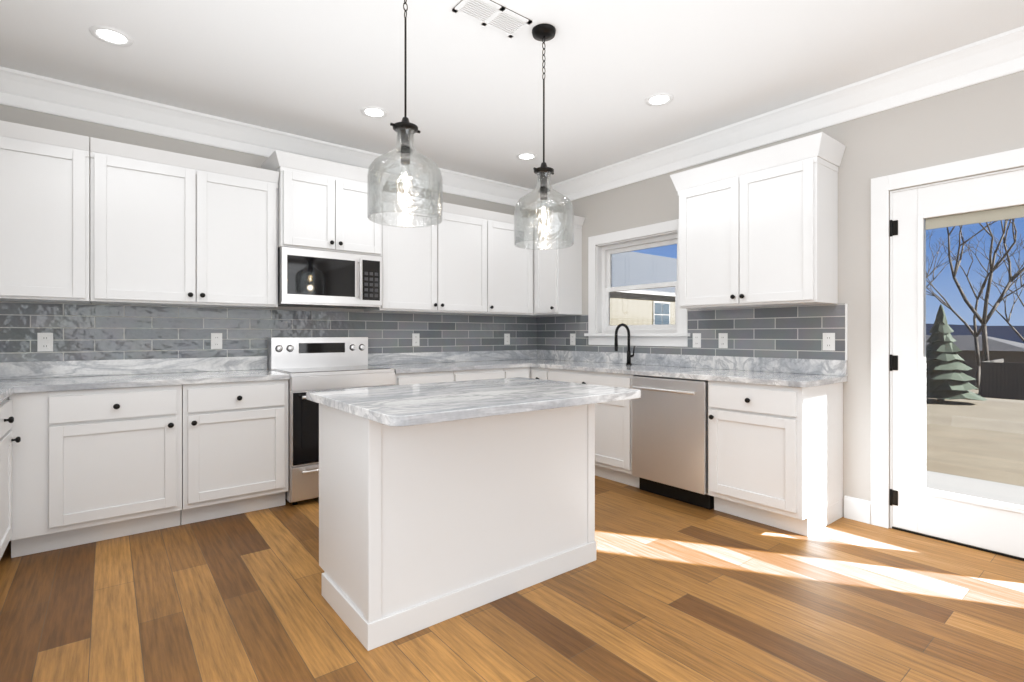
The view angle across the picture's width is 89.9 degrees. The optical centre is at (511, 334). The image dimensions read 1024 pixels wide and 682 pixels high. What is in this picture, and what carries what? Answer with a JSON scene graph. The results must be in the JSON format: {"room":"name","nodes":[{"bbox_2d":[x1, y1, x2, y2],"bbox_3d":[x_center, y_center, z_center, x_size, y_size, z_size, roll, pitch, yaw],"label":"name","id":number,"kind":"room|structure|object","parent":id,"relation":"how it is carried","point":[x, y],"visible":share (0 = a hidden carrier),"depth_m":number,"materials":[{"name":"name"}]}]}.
{"room":"kitchen","nodes":[
{"label":"kitchen","id":0,"kind":"room"},
{"bbox_2d":[0,104,536,315],"bbox_3d":[-1.636,-0.192,4.282,5.060,2.743,0.150,0,0,-38],"label":"wall","id":1,"kind":"structure","parent":0,"point":[55,122],"depth_m":3.58,"materials":[{"name":"grey paint"}]},
{"bbox_2d":[0,120,90,303],"bbox_3d":[-2.972,-0.686,2.886,0.924,0.968,0.382,0,0,-38],"label":"upper cabinet","id":2,"kind":"object","parent":1,"relation":"attached to","point":[44,215],"visible":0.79,"depth_m":2.93,"materials":[{"name":"white wood"}]},
{"bbox_2d":[90,137,278,308],"bbox_3d":[-2.195,-0.686,3.500,1.050,0.968,0.382,0,0,-38],"label":"upper cabinet","id":3,"kind":"object","parent":1,"relation":"attached to","point":[167,228],"visible":1,"depth_m":3.34,"materials":[{"name":"white wood"}]},
{"bbox_2d":[0,66,535,209],"bbox_3d":[-1.562,-1.470,4.172,4.500,0.184,0.114,0,0,-38],"label":"crown molding","id":4,"kind":"structure","parent":1,"relation":"attached to","point":[19,89],"depth_m":3.62,"materials":[{"name":"white wood"}]},
{"bbox_2d":[0,301,536,368],"bbox_3d":[-1.587,0.039,4.219,4.756,0.482,0.008,0,0,-38],"label":"backsplash","id":5,"kind":"structure","parent":1,"relation":"attached to","point":[81,331],"depth_m":3.73,"materials":[{"name":"tile"}]},
{"bbox_2d":[37,333,52,351],"bbox_3d":[-2.892,0.045,3.178,0.072,0.116,0.007,0,0,-38],"label":"electrical outlet plate","id":6,"kind":"object","parent":5,"relation":"attached to","point":[44,341],"depth_m":3.18,"materials":[{"name":"white plastic"}]},
{"bbox_2d":[211,333,221,348],"bbox_3d":[-2.162,0.045,3.754,0.072,0.116,0.007,0,0,-38],"label":"electrical outlet plate","id":7,"kind":"object","parent":5,"relation":"attached to","point":[216,338],"depth_m":3.75,"materials":[{"name":"white plastic"}]},
{"bbox_2d":[412,333,419,345],"bbox_3d":[-0.891,0.045,4.758,0.072,0.116,0.007,0,0,-38],"label":"electrical outlet plate","id":8,"kind":"object","parent":5,"relation":"attached to","point":[415,336],"depth_m":4.76,"materials":[{"name":"white plastic"}]},
{"bbox_2d":[504,334,509,344],"bbox_3d":[-0.051,0.045,5.421,0.072,0.116,0.007,0,0,-38],"label":"electrical outlet plate","id":9,"kind":"object","parent":5,"relation":"attached to","point":[506,336],"depth_m":5.42,"materials":[{"name":"white plastic"}]},
{"bbox_2d":[261,150,388,256],"bbox_3d":[-1.458,-0.968,4.043,0.867,0.665,0.442,0,0,-38],"label":"upper cabinet","id":10,"kind":"object","parent":1,"relation":"attached to","point":[322,205],"visible":0.92,"depth_m":3.85,"materials":[{"name":"white wood"}]},
{"bbox_2d":[278,247,381,308],"bbox_3d":[-1.455,-0.426,4.040,0.760,0.410,0.448,0,0,-38],"label":"microwave","id":11,"kind":"object","parent":10,"relation":"attached to","point":[316,278],"visible":0.94,"depth_m":3.87,"materials":[{"name":"silver metal"}]},
{"bbox_2d":[364,192,495,314],"bbox_3d":[-0.735,-0.686,4.674,1.136,0.968,0.348,0,0,-38],"label":"upper cabinet","id":12,"kind":"object","parent":1,"relation":"attached to","point":[463,260],"depth_m":4.53,"materials":[{"name":"white wood"}]},
{"bbox_2d":[496,212,533,315],"bbox_3d":[-0.132,-0.686,5.151,0.654,0.968,0.348,0,0,-38],"label":"upper cabinet","id":13,"kind":"object","parent":1,"relation":"attached to","point":[514,265],"depth_m":5.05,"materials":[{"name":"white wood"}]},
{"bbox_2d":[0,475,1023,681],"bbox_3d":[1.044,1.240,0.888,5.060,0.120,8.800,0,0,-38],"label":"floor","id":14,"kind":"structure","parent":0,"point":[660,588],"depth_m":2.18,"materials":[{"name":"brown wood"}]},
{"bbox_2d":[0,397,15,559],"bbox_3d":[-2.622,0.742,2.200,0.624,0.876,0.623,0,0,-38],"label":"base cabinet","id":15,"kind":"object","parent":14,"relation":"on","point":[6,422],"depth_m":2.49,"materials":[{"name":"white wood"}]},
{"bbox_2d":[0,362,27,401],"bbox_3d":[-2.446,0.233,2.004,0.660,0.138,2.417,0,0,-38],"label":"countertop","id":16,"kind":"structure","parent":15,"relation":"on","point":[13,375],"depth_m":3.05,"materials":[{"name":"stone"}]},
{"bbox_2d":[9,385,181,557],"bbox_3d":[-2.474,0.742,3.101,0.756,0.876,0.662,0,0,-38],"label":"base cabinet","id":17,"kind":"object","parent":14,"relation":"on","point":[92,465],"visible":0.94,"depth_m":2.86,"materials":[{"name":"white wood"}]},
{"bbox_2d":[28,356,289,392],"bbox_3d":[-2.221,0.233,3.317,1.320,0.138,0.636,0,0,-38],"label":"countertop","id":18,"kind":"structure","parent":17,"relation":"on","point":[31,377],"depth_m":3.31,"materials":[{"name":"stone"}]},
{"bbox_2d":[181,379,287,524],"bbox_3d":[-1.935,0.742,3.526,0.610,0.876,0.662,0,0,-38],"label":"base cabinet","id":19,"kind":"object","parent":14,"relation":"on","point":[234,448],"visible":0.96,"depth_m":3.29,"materials":[{"name":"white wood"}]},
{"bbox_2d":[268,337,394,504],"bbox_3d":[-1.375,0.600,3.937,0.766,1.160,0.692,0,0,-38],"label":"range","id":20,"kind":"object","parent":14,"relation":"on","point":[317,363],"visible":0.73,"depth_m":3.69,"materials":[{"name":"silver metal"}]},
{"bbox_2d":[394,371,453,384],"bbox_3d":[-0.875,0.742,4.364,0.532,0.876,0.662,0,0,-38],"label":"base cabinet","id":21,"kind":"object","parent":14,"relation":"on","point":[421,378],"visible":0.06,"depth_m":4.13,"materials":[{"name":"white wood"}]},
{"bbox_2d":[368,350,527,373],"bbox_3d":[-0.562,0.233,4.627,1.352,0.138,0.636,0,0,-38],"label":"countertop","id":22,"kind":"structure","parent":21,"relation":"on","point":[419,362],"depth_m":4.75,"materials":[{"name":"stone"}]},
{"bbox_2d":[319,404,595,650],"bbox_3d":[-0.240,0.742,2.542,1.249,0.876,0.622,0,0,-38],"label":"kitchen island","id":23,"kind":"object","parent":14,"relation":"on","point":[422,526],"visible":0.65,"depth_m":2.19,"materials":[{"name":"white wood"}]},
{"bbox_2d":[306,377,640,426],"bbox_3d":[-0.165,0.284,2.444,1.310,0.036,0.960,0,0,-38],"label":"island countertop","id":24,"kind":"structure","parent":23,"relation":"on","point":[409,405],"depth_m":2.18,"materials":[{"name":"stone"}]},
{"bbox_2d":[453,368,503,381],"bbox_3d":[-0.455,0.742,4.695,0.530,0.876,0.662,0,0,-38],"label":"base cabinet","id":25,"kind":"object","parent":14,"relation":"on","point":[469,375],"visible":0.08,"depth_m":4.45,"materials":[{"name":"white wood"}]},
{"bbox_2d":[504,367,530,377],"bbox_3d":[0.119,0.742,5.149,0.926,0.876,0.662,0,0,-38],"label":"base cabinet","id":26,"kind":"object","parent":14,"relation":"on","point":[524,372],"visible":0.08,"depth_m":4.73,"materials":[{"name":"white wood"}]},
{"bbox_2d":[528,350,846,387],"bbox_3d":[0.968,0.233,4.301,0.644,0.138,3.043,0,0,-38],"label":"countertop","id":27,"kind":"structure","parent":26,"relation":"on","point":[788,372],"depth_m":3.83,"materials":[{"name":"stone"}]},
{"bbox_2d":[614,323,634,364],"bbox_3d":[0.989,0.082,4.484,0.211,0.366,0.101,0,0,-38],"label":"faucet","id":28,"kind":"object","parent":27,"relation":"on","point":[629,355],"visible":1,"depth_m":4.52,"materials":[{"name":"black metal"}]},
{"bbox_2d":[531,367,548,379],"bbox_3d":[0.473,0.742,4.914,0.662,0.876,0.246,0,0,-38],"label":"base cabinet","id":29,"kind":"object","parent":14,"relation":"on","point":[539,373],"visible":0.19,"depth_m":4.71,"materials":[{"name":"white wood"}]},
{"bbox_2d":[548,369,638,487],"bbox_3d":[0.846,0.742,4.442,0.662,0.876,0.948,0,0,-38],"label":"base cabinet","id":30,"kind":"object","parent":14,"relation":"on","point":[613,440],"visible":0.29,"depth_m":4.07,"materials":[{"name":"white wood"}]},
{"bbox_2d":[632,375,713,509],"bbox_3d":[1.316,0.744,3.816,0.685,0.872,0.606,0,0,-38],"label":"dishwasher","id":31,"kind":"object","parent":14,"relation":"on","point":[669,437],"visible":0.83,"depth_m":3.60,"materials":[{"name":"silver metal"}]},
{"bbox_2d":[708,381,842,536],"bbox_3d":[1.705,0.742,3.354,0.662,0.876,0.592,0,0,-38],"label":"base cabinet","id":32,"kind":"object","parent":14,"relation":"on","point":[775,456],"visible":1,"depth_m":3.14,"materials":[{"name":"white wood"}]},
{"bbox_2d":[0,0,1023,189],"bbox_3d":[1.044,-1.623,0.888,5.060,0.120,8.800,0,0,-38],"label":"ceiling","id":33,"kind":"structure","parent":0,"point":[325,70],"depth_m":2.93,"materials":[{"name":"white paint"}]},
{"bbox_2d":[89,25,133,46],"bbox_3d":[-2.092,-1.559,2.681,0.183,0.007,0.183,0,0,7],"label":"recessed light","id":34,"kind":"object","parent":33,"relation":"in","point":[111,36],"depth_m":2.67,"materials":[{"name":"white plastic"}]},
{"bbox_2d":[361,106,387,117],"bbox_3d":[-0.966,-1.559,3.595,0.183,0.007,0.183,0,0,7],"label":"recessed light","id":35,"kind":"object","parent":33,"relation":"in","point":[369,111],"depth_m":3.59,"materials":[{"name":"white plastic"}]},
{"bbox_2d":[367,0,442,227],"bbox_3d":[-0.441,-1.018,2.124,0.306,1.086,0.306,0,0,-38],"label":"pendant light","id":36,"kind":"object","parent":33,"relation":"hanging from","point":[405,151],"visible":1,"depth_m":2.08,"materials":[{"name":"clear glass"}]},
{"bbox_2d":[452,0,531,37],"bbox_3d":[-0.094,-1.558,2.506,0.360,0.010,0.170,0,0,-38],"label":"ceiling vent","id":37,"kind":"object","parent":33,"relation":"in","point":[497,17],"visible":1,"depth_m":2.50,"materials":[{"name":"white metal"}]},
{"bbox_2d":[516,152,536,159],"bbox_3d":[0.128,-1.559,4.485,0.183,0.007,0.183,0,0,7],"label":"recessed light","id":38,"kind":"object","parent":33,"relation":"in","point":[522,156],"depth_m":4.48,"materials":[{"name":"white plastic"}]},
{"bbox_2d":[514,24,573,249],"bbox_3d":[0.163,-1.010,2.633,0.306,1.101,0.306,0,0,-38],"label":"pendant light","id":39,"kind":"object","parent":33,"relation":"hanging from","point":[543,190],"visible":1,"depth_m":2.59,"materials":[{"name":"clear glass"}]},
{"bbox_2d":[645,93,673,105],"bbox_3d":[0.976,-1.559,3.402,0.183,0.007,0.183,0,0,7],"label":"recessed light","id":40,"kind":"object","parent":33,"relation":"in","point":[658,99],"depth_m":3.40,"materials":[{"name":"white plastic"}]},
{"bbox_2d":[537,70,1023,527],"bbox_3d":[2.971,-0.192,2.410,0.150,2.743,8.500,0,0,-38],"label":"wall","id":41,"kind":"structure","parent":0,"point":[979,119],"depth_m":3.23,"materials":[{"name":"grey paint"}]},
{"bbox_2d":[524,212,584,316],"bbox_3d":[0.355,-0.686,5.289,0.382,0.968,0.735,0,0,-38],"label":"upper cabinet","id":42,"kind":"object","parent":41,"relation":"attached to","point":[557,282],"visible":0.65,"depth_m":5.07,"materials":[{"name":"white wood"}]},
{"bbox_2d":[584,219,689,346],"bbox_3d":[1.142,-0.433,4.673,0.185,1.063,1.150,0,0,-38],"label":"kitchen window","id":43,"kind":"structure","parent":41,"relation":"in","point":[601,330],"depth_m":4.75,"materials":[{"name":"white wood"}]},
{"bbox_2d":[537,304,847,375],"bbox_3d":[1.220,0.039,4.496,0.010,0.482,3.036,0,0,-38],"label":"backsplash","id":44,"kind":"structure","parent":41,"relation":"attached to","point":[795,332],"depth_m":3.80,"materials":[{"name":"tile"}]},
{"bbox_2d":[570,334,574,344],"bbox_3d":[0.620,0.045,5.243,0.007,0.116,0.072,0,0,-38],"label":"electrical outlet plate","id":45,"kind":"object","parent":44,"relation":"attached to","point":[572,336],"depth_m":5.24,"materials":[{"name":"white plastic"}]},
{"bbox_2d":[693,333,700,347],"bbox_3d":[1.491,0.045,4.140,0.007,0.116,0.072,0,0,-38],"label":"electrical outlet plate","id":46,"kind":"object","parent":44,"relation":"attached to","point":[696,336],"depth_m":4.14,"materials":[{"name":"white plastic"}]},
{"bbox_2d":[719,333,727,347],"bbox_3d":[1.630,0.045,3.964,0.007,0.116,0.072,0,0,-38],"label":"electrical outlet plate","id":47,"kind":"object","parent":44,"relation":"attached to","point":[723,337],"depth_m":3.96,"materials":[{"name":"white plastic"}]},
{"bbox_2d":[823,333,834,350],"bbox_3d":[2.089,0.045,3.383,0.007,0.116,0.072,0,0,-38],"label":"electrical outlet plate","id":48,"kind":"object","parent":44,"relation":"attached to","point":[828,338],"depth_m":3.38,"materials":[{"name":"white plastic"}]},
{"bbox_2d":[670,132,845,309],"bbox_3d":[1.679,-0.711,3.613,0.382,1.018,1.065,0,0,-38],"label":"upper cabinet","id":49,"kind":"object","parent":41,"relation":"attached to","point":[758,228],"visible":1,"depth_m":3.40,"materials":[{"name":"white wood"}]},
{"bbox_2d":[535,26,1023,210],"bbox_3d":[2.867,-1.470,2.328,0.115,0.184,8.500,0,0,-38],"label":"crown molding","id":50,"kind":"structure","parent":41,"relation":"attached to","point":[992,57],"depth_m":3.35,"materials":[{"name":"white wood"}]},
{"bbox_2d":[844,496,870,523],"bbox_3d":[1.856,1.110,-0.140,4.760,0.140,5.880,0,0,-38],"label":"baseboard","id":51,"kind":"structure","parent":41,"relation":"attached to","point":[857,509],"depth_m":3.25,"materials":[{"name":"white wood"}]},
{"bbox_2d":[871,148,1023,527],"bbox_3d":[2.889,0.104,2.377,0.017,2.152,2.094,0,0,-38],"label":"door frame","id":52,"kind":"structure","parent":41,"relation":"attached to","point":[882,187],"depth_m":3.14,"materials":[{"name":"white wood"}]},
{"bbox_2d":[890,167,1023,560],"bbox_3d":[2.661,0.151,2.822,0.184,2.058,0.927,0,0,-38],"label":"door","id":53,"kind":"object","parent":41,"relation":"attached to","point":[917,507],"visible":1,"depth_m":3.00,"materials":[{"name":"white"}]},
{"label":"outside","id":54,"kind":"structure","parent":0,"visible":0},
{"bbox_2d":[926,389,1023,486],"bbox_3d":[44.306,4.260,53.212,152.000,5.840,200.000,0,0,-38],"label":"ground","id":55,"kind":"structure","parent":54,"point":[959,455],"depth_m":6.76,"materials":[{"name":"beige soil"}]},
{"bbox_2d":[610,251,676,324],"bbox_3d":[3.504,0.025,20.976,16.400,7.310,8.520,0,0,-38],"label":"building","id":56,"kind":"structure","parent":55,"relation":"on","point":[659,321],"depth_m":17.02,"materials":[{"name":"beige"}]},
{"bbox_2d":[926,305,987,401],"bbox_3d":[8.943,0.424,10.714,1.355,2.140,1.439,0,0,-38],"label":"evergreen","id":57,"kind":"object","parent":55,"relation":"on","point":[947,369],"depth_m":10.43,"materials":[{"name":"green plant"}]},
{"bbox_2d":[926,471,1023,505],"bbox_3d":[3.870,1.274,2.897,1.795,0.128,4.350,0,0,-38],"label":"patio slab","id":58,"kind":"object","parent":55,"relation":"on","point":[996,486],"depth_m":4.07,"materials":[{"name":"grey concrete"}]},
{"bbox_2d":[926,219,1023,394],"bbox_3d":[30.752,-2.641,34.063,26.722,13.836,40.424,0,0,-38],"label":"bare tree","id":59,"kind":"object","parent":55,"relation":"on","point":[985,315],"depth_m":28.68,"materials":[{"name":"black plant"}]},
{"bbox_2d":[926,335,1023,385],"bbox_3d":[35.333,2.063,41.985,9.000,4.067,11.500,0,0,-38],"label":"house","id":60,"kind":"structure","parent":55,"relation":"on","point":[991,346],"depth_m":37.52,"materials":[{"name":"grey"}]},
{"bbox_2d":[981,359,1023,399],"bbox_3d":[35.266,2.451,15.045,5.500,2.200,31.300,0,0,-38],"label":"fence","id":61,"kind":"object","parent":55,"relation":"on","point":[1015,367],"depth_m":24.99,"materials":[{"name":"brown wood"}]},
{"bbox_2d":[926,324,1023,342],"bbox_3d":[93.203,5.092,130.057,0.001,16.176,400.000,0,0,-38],"label":"hills","id":62,"kind":"structure","parent":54,"point":[1004,335],"depth_m":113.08,"materials":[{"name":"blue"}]}
]}

